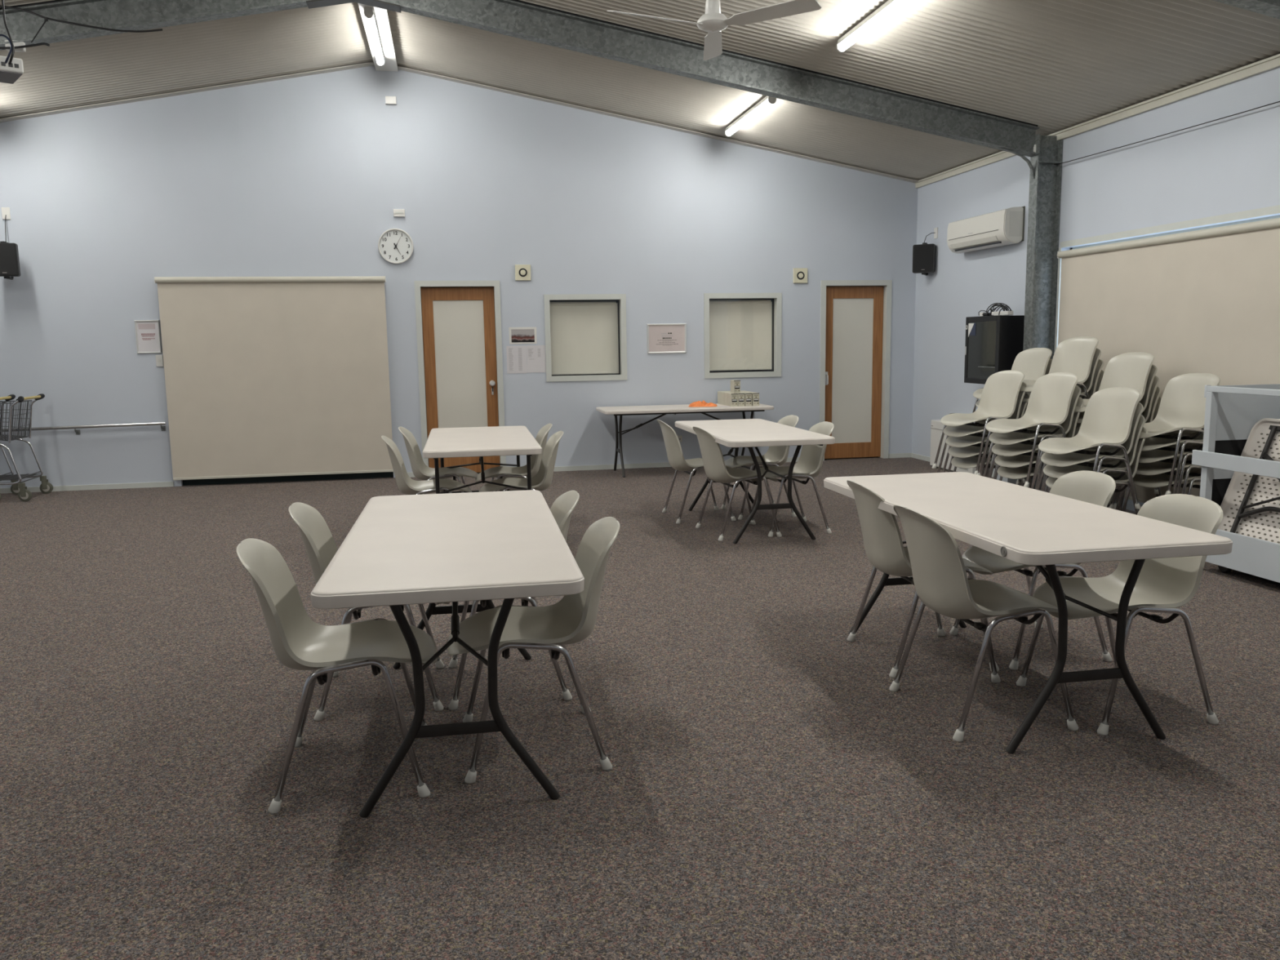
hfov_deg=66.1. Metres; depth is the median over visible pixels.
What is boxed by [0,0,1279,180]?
ceiling
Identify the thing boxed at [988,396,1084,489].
chair
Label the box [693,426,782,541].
chair
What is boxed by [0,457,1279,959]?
floor
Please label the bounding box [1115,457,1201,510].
chair
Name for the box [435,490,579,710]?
chair
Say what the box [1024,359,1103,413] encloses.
chair
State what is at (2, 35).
cable
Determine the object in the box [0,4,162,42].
cable
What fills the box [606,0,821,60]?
ceiling fan
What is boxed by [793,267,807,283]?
fire alarm
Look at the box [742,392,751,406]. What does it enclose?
carton
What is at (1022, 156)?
bracket
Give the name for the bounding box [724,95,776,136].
batten
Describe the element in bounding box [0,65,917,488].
wall
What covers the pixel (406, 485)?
chair
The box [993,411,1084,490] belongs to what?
chair
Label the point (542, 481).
chair
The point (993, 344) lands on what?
upper cabinet
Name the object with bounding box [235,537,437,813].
chair
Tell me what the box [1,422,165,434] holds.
wall rail
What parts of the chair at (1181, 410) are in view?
leg frame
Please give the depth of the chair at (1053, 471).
6.63 m
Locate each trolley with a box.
[0,393,53,501]
[0,394,19,500]
[1191,383,1279,582]
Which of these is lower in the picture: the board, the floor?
the floor
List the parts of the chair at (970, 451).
leg frame, leg frame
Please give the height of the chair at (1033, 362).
0.794 m
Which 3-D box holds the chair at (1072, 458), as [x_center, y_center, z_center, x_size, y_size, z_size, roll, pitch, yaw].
[3.050,-0.138,6.683,0.600,0.794,0.551,-4,8,-20]
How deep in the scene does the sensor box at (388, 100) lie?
10.05 m
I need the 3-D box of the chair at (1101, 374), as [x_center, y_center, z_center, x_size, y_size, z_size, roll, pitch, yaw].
[3.385,-0.492,7.920,0.600,0.794,0.551,-4,9,-20]
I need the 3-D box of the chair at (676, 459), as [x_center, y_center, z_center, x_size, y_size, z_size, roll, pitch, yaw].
[0.447,-0.096,7.896,0.600,0.794,0.551,-2,8,-11]
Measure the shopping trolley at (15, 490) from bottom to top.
0.993 m
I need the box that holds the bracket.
[998,147,1034,179]
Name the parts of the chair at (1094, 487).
leg frame, leg frame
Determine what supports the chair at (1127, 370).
on the chair at (1144, 401)
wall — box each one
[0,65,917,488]
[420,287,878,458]
[911,66,1279,511]
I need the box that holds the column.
[1021,133,1062,489]
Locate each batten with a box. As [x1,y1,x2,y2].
[364,7,384,66]
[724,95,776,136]
[836,0,911,52]
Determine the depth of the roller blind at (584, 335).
10.89 m
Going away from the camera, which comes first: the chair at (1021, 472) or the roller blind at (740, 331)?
the chair at (1021, 472)
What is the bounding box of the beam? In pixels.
[379,0,1039,156]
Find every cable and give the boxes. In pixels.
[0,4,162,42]
[0,34,12,63]
[0,42,49,48]
[1,0,14,64]
[4,214,6,241]
[1053,101,1279,164]
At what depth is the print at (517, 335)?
10.64 m
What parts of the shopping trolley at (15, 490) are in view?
handle arm, frame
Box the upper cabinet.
[964,302,1024,384]
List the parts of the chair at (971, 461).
leg frame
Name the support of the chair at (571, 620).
on the floor
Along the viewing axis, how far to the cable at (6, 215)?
9.53 m
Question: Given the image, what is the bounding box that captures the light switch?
[155,355,164,366]
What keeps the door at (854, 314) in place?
in the wall at (304, 175)
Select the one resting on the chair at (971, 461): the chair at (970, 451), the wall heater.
the chair at (970, 451)
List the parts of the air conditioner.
panel, plate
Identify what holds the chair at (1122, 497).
on the chair
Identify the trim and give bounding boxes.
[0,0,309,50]
[0,62,918,182]
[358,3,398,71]
[413,280,506,466]
[543,293,626,382]
[703,293,782,378]
[819,280,892,461]
[914,53,1279,187]
[1054,204,1279,351]
[1213,0,1279,19]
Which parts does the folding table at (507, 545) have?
leg frame, leg frame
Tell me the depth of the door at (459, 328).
10.63 m
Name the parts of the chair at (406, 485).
leg frame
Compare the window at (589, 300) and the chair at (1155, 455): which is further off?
the window at (589, 300)
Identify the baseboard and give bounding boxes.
[0,453,911,493]
[911,453,993,477]
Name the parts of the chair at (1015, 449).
leg frame, leg frame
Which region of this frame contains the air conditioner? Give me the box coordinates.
[946,206,1025,253]
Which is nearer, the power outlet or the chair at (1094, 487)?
the chair at (1094, 487)
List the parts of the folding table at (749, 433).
leg frame, leg frame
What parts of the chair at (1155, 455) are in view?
leg frame, leg frame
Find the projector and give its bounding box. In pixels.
[0,55,23,84]
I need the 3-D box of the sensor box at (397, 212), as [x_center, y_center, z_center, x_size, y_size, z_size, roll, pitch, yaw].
[-2.501,-2.773,10.220,0.115,0.074,0.034,-2,8,-11]
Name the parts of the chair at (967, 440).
leg frame, leg frame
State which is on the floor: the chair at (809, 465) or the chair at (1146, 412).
the chair at (809, 465)
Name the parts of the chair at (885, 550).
leg frame, leg frame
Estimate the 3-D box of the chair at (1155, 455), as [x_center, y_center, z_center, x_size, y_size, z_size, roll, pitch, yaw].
[3.668,-0.165,6.804,0.600,0.794,0.551,-4,8,-20]
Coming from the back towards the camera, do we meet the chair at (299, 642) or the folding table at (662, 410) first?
the folding table at (662, 410)
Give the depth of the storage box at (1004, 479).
9.22 m
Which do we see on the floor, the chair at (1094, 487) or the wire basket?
the chair at (1094, 487)
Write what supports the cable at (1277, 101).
attached to the wall at (1231, 164)
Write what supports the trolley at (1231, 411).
on the floor
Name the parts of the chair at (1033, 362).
leg frame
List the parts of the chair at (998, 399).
leg frame, leg frame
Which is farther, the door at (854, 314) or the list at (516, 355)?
the door at (854, 314)
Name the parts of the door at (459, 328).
glass panel, handle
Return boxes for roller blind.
[154,275,393,479]
[549,301,618,374]
[709,299,772,370]
[1057,217,1279,502]
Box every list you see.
[506,345,527,373]
[526,345,546,373]
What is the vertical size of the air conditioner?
0.335 m
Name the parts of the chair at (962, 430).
leg frame, leg frame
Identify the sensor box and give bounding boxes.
[385,96,396,104]
[393,208,404,217]
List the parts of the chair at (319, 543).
leg frame, leg frame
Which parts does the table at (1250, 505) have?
leg frame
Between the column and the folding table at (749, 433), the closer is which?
the folding table at (749, 433)
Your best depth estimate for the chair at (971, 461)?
7.92 m
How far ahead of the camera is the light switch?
9.98 m
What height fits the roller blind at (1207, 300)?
2.046 m
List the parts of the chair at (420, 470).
leg frame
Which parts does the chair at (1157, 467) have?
leg frame, leg frame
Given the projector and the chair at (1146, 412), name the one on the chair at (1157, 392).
the chair at (1146, 412)
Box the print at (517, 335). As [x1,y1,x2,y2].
[508,327,537,344]
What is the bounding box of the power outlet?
[677,435,682,441]
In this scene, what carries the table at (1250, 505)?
on the trolley at (1231, 411)
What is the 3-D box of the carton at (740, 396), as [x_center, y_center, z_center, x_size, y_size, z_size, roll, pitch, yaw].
[1.073,-0.867,10.605,0.072,0.138,0.137,-2,8,-11]
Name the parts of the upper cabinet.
glass pane, door frame, cable coil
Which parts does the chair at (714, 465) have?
leg frame, leg frame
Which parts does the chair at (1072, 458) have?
leg frame, leg frame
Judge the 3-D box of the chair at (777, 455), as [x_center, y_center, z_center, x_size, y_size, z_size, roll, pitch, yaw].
[0.978,-0.124,8.039,0.600,0.794,0.551,-2,8,-11]
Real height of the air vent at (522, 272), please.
0.166 m
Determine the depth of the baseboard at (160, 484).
10.15 m
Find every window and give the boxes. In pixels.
[549,299,620,376]
[709,298,773,373]
[1070,215,1279,249]
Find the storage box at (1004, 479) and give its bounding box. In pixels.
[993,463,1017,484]
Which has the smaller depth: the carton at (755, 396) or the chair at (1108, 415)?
the chair at (1108, 415)
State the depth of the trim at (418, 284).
10.52 m
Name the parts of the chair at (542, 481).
leg frame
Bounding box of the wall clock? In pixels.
[377,228,413,263]
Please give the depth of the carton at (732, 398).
10.53 m
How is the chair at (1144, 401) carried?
on the chair at (1146, 412)
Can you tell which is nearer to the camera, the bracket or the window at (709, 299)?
the bracket
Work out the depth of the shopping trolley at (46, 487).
9.48 m
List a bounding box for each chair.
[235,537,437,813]
[288,502,449,721]
[381,435,471,494]
[398,426,478,494]
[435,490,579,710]
[447,516,619,783]
[475,423,552,491]
[479,431,563,492]
[657,419,736,524]
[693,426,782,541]
[720,414,798,519]
[749,421,833,537]
[846,480,999,678]
[888,504,1078,742]
[931,370,1024,474]
[937,382,1027,483]
[942,392,1029,484]
[947,403,1027,479]
[949,470,1115,670]
[951,453,998,479]
[972,347,1052,413]
[974,358,1052,422]
[977,372,1078,487]
[982,385,1080,483]
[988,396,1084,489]
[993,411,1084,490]
[997,463,1048,492]
[1016,478,1021,485]
[1016,493,1223,735]
[1019,336,1098,399]
[1022,347,1101,402]
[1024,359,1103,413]
[1031,386,1141,509]
[1036,402,1143,513]
[1041,414,1145,515]
[1045,426,1147,514]
[1074,351,1154,415]
[1076,364,1157,422]
[1094,369,1104,392]
[1107,488,1161,511]
[1108,444,1202,509]
[1110,427,1204,498]
[1111,386,1160,497]
[1114,396,1161,508]
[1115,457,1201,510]
[1121,469,1201,511]
[1138,373,1220,494]
[1142,375,1159,422]
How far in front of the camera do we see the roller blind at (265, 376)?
10.16 m
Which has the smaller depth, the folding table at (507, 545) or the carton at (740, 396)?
the folding table at (507, 545)
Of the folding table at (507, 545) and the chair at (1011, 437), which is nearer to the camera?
the folding table at (507, 545)
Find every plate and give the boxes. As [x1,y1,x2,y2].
[0,207,10,219]
[306,0,400,13]
[933,227,937,239]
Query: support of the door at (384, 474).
in the wall at (304, 175)
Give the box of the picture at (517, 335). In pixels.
[511,328,534,342]
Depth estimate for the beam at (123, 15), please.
7.13 m
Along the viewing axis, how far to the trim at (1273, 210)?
7.48 m
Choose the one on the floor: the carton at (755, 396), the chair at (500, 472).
the chair at (500, 472)
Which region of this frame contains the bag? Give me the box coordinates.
[687,400,717,407]
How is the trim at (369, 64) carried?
attached to the wall at (304, 175)
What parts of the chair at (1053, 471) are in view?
leg frame, leg frame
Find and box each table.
[310,489,584,817]
[422,426,542,493]
[595,403,773,477]
[675,418,835,543]
[823,471,1232,754]
[1217,417,1279,543]
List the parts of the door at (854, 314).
handle, glass panel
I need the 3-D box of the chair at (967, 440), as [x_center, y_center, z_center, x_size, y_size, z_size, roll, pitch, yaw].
[2.781,-0.307,7.917,0.600,0.794,0.551,-4,9,-20]
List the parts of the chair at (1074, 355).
leg frame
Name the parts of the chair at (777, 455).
leg frame, leg frame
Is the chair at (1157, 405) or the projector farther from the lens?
the chair at (1157, 405)
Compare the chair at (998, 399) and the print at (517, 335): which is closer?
the chair at (998, 399)
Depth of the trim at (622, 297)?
10.77 m
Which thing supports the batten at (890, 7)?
attached to the ceiling
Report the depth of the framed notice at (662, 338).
10.94 m
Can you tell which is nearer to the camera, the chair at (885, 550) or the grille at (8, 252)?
the chair at (885, 550)
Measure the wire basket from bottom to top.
0.363 m
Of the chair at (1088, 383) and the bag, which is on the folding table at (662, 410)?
the bag
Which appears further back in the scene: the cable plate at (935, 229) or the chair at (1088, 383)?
the cable plate at (935, 229)
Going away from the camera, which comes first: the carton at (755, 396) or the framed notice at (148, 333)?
the framed notice at (148, 333)
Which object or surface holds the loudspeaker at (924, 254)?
attached to the wall at (1231, 164)
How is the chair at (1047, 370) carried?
on the chair
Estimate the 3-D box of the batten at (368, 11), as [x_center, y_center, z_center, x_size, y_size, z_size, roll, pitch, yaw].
[-2.381,-3.962,8.842,0.074,0.083,1.440,-2,8,-11]
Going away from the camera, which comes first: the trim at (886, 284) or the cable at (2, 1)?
the cable at (2, 1)
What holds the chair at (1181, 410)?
on the chair at (1151, 442)
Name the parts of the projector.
underside panel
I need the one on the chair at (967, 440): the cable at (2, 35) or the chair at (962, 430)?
the chair at (962, 430)
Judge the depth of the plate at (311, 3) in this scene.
7.43 m
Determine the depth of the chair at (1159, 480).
6.79 m
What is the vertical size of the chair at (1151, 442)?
0.794 m
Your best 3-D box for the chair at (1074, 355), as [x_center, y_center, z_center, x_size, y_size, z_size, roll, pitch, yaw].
[3.298,-0.741,7.848,0.600,0.794,0.551,-4,9,-21]
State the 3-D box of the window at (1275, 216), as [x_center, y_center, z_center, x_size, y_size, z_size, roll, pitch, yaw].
[4.309,-0.701,6.395,0.050,2.048,5.010,-2,8,-11]
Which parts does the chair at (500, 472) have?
leg frame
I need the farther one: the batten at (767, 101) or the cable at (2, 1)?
the batten at (767, 101)
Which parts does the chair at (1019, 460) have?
leg frame, leg frame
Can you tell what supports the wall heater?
on the floor
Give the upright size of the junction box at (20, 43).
0.070 m
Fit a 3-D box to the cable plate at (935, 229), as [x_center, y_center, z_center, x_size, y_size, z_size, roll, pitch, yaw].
[3.270,-2.728,10.875,0.012,0.116,0.072,-2,8,-11]
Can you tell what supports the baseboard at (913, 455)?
attached to the wall at (1231, 164)
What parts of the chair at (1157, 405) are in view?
leg frame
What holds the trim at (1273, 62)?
attached to the wall at (1231, 164)
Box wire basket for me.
[0,400,32,440]
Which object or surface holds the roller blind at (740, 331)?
attached to the window at (709, 299)
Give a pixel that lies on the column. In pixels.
(1045, 189)
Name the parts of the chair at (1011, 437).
leg frame, leg frame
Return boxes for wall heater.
[929,419,976,473]
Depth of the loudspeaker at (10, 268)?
9.35 m
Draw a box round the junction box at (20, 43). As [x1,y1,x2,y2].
[4,40,26,52]
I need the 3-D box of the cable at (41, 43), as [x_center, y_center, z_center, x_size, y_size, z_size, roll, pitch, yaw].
[-4.541,-3.059,6.944,0.693,0.076,0.016,-2,8,-11]
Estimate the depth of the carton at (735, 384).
10.54 m
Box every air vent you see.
[515,264,530,280]
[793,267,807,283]
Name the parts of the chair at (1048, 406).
leg frame, leg frame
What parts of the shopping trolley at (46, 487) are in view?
frame, handle arm, frame, handle arm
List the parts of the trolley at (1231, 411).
corner post, panel, rail, rail, panel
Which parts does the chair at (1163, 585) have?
leg frame, leg frame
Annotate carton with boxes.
[717,391,724,404]
[720,391,729,404]
[724,392,728,405]
[727,392,737,406]
[730,379,740,393]
[737,392,744,406]
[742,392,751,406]
[751,392,759,405]
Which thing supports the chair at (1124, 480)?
on the floor
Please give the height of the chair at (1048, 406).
0.794 m
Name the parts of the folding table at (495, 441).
leg frame, leg frame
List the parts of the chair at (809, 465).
leg frame, leg frame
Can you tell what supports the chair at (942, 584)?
on the floor
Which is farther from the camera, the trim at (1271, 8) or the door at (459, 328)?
the door at (459, 328)
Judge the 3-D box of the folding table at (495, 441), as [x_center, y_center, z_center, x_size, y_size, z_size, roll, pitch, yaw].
[-1.152,0.053,7.204,0.760,0.740,1.780,-2,8,-10]
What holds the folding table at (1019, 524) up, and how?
on the floor
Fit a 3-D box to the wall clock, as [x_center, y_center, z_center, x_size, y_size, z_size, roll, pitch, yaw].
[-2.544,-2.436,10.254,0.362,0.362,0.038,-2,8,-11]
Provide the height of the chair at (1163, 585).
0.794 m
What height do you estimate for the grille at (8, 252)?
0.292 m
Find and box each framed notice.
[133,320,162,353]
[646,323,686,353]
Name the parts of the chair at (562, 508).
leg frame, leg frame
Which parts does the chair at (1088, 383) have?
leg frame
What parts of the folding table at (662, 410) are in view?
leg frame, leg frame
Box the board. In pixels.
[991,311,1013,315]
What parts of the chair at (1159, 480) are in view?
leg frame, leg frame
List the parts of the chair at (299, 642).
leg frame, leg frame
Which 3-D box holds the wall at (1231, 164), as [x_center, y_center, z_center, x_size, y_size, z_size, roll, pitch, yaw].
[4.599,-0.875,4.676,0.160,3.100,14.002,-2,8,-11]
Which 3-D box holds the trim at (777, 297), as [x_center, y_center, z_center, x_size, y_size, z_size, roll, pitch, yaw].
[1.150,-1.638,11.164,0.904,0.942,0.154,-2,8,-11]
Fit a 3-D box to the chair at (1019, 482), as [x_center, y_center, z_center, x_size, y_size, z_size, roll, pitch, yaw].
[3.446,-0.324,7.953,0.600,0.794,0.551,-4,9,-21]
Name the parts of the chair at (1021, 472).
leg frame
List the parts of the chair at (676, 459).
leg frame, leg frame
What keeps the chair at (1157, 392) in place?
on the chair at (1157, 405)
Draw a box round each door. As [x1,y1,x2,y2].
[182,471,393,485]
[420,287,500,472]
[824,286,883,458]
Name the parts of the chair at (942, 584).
leg frame, leg frame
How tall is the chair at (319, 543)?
0.794 m
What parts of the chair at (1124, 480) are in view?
leg frame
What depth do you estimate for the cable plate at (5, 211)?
9.54 m
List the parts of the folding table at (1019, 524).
leg frame, leg frame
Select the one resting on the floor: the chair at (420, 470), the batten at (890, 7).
the chair at (420, 470)
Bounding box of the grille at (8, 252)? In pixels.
[0,244,17,275]
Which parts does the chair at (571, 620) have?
leg frame, leg frame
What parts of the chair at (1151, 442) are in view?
leg frame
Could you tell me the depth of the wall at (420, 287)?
11.27 m
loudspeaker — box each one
[0,240,20,279]
[912,242,935,275]
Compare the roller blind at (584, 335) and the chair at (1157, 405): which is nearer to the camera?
the chair at (1157, 405)
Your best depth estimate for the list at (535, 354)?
10.70 m
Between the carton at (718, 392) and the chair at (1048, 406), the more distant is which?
the carton at (718, 392)
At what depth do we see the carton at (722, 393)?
10.85 m
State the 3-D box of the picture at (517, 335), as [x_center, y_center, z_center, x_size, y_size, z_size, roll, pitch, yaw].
[-1.266,-1.559,10.638,0.248,0.140,0.001,-2,8,-11]
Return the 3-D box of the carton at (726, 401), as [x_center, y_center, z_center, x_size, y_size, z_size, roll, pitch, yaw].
[0.972,-0.882,10.725,0.072,0.138,0.137,-2,8,-11]
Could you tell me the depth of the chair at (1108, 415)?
6.72 m

